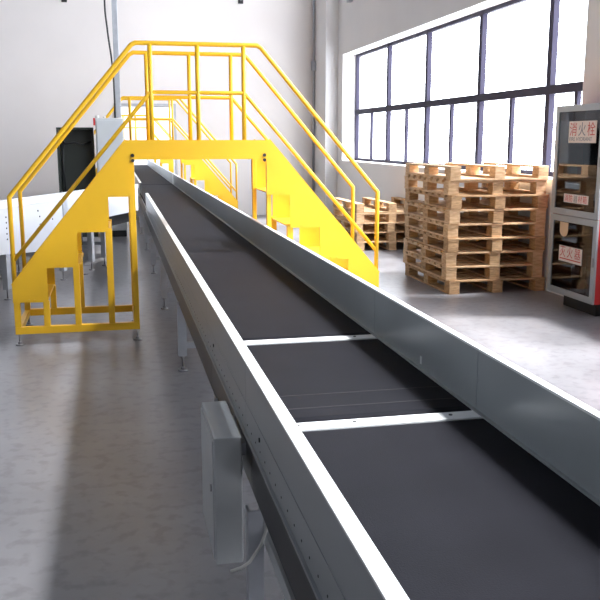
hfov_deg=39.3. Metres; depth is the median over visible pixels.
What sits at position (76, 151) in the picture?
tall cabinet
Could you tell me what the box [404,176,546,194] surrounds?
pallet
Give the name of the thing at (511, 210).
pallet
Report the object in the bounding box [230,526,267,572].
loose cable
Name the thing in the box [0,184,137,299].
conveyor
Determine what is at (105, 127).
tall cabinet
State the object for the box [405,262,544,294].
pallet
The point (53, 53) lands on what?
wall
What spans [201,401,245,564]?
electrical box
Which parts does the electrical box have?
box door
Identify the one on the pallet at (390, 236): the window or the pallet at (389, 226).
the pallet at (389, 226)
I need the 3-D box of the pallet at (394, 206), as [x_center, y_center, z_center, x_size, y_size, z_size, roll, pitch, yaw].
[1.135,-1.382,12.156,1.034,0.127,1.303,-2,11,-12]
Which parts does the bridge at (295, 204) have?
post, post, post, post, stair panel, post, post, stair panel, post, post, rail post, rail post, handrail, rail post, rail, rail post, rail post, rail post, rail, post, post, stair panel, stair panel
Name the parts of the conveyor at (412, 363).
cross plate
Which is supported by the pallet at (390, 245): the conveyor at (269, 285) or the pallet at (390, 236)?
the pallet at (390, 236)
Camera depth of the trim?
16.34 m
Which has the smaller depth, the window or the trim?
the window
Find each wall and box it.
[0,0,314,214]
[121,107,171,170]
[337,0,599,296]
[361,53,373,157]
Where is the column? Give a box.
[314,0,338,214]
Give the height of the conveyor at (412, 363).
0.855 m
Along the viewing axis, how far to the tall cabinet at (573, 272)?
7.34 m
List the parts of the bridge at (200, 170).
rail post, rail post, rail post, rail post, rail, rail, stair panel, stair panel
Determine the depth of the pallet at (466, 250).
8.54 m
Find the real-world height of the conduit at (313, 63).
7.900 m
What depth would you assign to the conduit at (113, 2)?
12.82 m
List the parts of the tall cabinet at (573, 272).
sign plate, glass pane, door, door, sign plate, glass pane, sign plate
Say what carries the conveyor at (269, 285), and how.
on the floor
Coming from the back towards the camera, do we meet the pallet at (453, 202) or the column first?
the column
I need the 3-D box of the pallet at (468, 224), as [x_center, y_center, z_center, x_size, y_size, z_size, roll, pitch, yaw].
[1.814,-0.809,8.923,1.034,0.137,1.303,-2,11,-12]
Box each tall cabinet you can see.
[56,127,98,236]
[93,115,126,236]
[547,103,599,315]
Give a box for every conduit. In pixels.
[111,0,120,117]
[311,0,315,191]
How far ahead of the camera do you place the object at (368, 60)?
17.43 m
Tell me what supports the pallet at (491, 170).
on the pallet at (494, 187)
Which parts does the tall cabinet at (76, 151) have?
mounting plate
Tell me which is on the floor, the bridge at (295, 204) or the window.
the bridge at (295, 204)
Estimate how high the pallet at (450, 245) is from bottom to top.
0.137 m
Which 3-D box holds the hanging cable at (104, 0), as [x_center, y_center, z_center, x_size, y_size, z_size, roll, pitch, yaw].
[-2.909,-5.830,12.372,0.153,6.155,0.048,-2,11,-12]
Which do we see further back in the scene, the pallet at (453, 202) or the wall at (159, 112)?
the wall at (159, 112)
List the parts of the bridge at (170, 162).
handrail, stair panel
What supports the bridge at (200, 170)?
on the floor
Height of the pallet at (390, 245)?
0.127 m
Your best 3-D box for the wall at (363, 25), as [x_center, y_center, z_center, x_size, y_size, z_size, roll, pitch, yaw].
[3.470,-3.353,4.245,0.380,8.000,25.900,-2,11,-12]
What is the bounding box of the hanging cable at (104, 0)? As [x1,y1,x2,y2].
[104,0,115,117]
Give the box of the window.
[355,0,582,176]
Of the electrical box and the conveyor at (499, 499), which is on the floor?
the conveyor at (499, 499)
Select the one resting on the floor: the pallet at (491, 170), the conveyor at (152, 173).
the conveyor at (152, 173)
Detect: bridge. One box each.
[7,40,378,345]
[94,96,237,208]
[121,115,173,172]
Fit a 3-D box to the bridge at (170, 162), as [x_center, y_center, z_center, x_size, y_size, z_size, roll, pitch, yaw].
[-4.694,-4.199,24.179,2.806,2.202,0.774,-2,11,-12]
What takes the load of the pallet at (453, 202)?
on the pallet at (511, 210)
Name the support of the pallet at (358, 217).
on the pallet at (389, 226)
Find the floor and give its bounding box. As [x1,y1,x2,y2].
[0,215,599,599]
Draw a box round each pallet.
[333,197,422,212]
[333,206,422,222]
[333,214,422,231]
[344,224,422,241]
[355,233,421,250]
[403,237,542,266]
[403,250,542,280]
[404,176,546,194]
[404,200,546,223]
[405,162,548,180]
[405,187,548,209]
[405,212,545,237]
[405,225,545,252]
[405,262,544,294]
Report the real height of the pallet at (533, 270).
0.137 m
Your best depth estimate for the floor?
4.57 m
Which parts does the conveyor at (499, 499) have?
leg, rail, cross plate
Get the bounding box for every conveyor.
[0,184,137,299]
[134,160,173,184]
[134,173,378,386]
[206,289,483,487]
[243,348,599,599]
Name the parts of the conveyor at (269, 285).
leg, leg, leg, leg, leg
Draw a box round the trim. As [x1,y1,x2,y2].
[121,103,177,175]
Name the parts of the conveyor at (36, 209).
leg, leg, rail, leg, leg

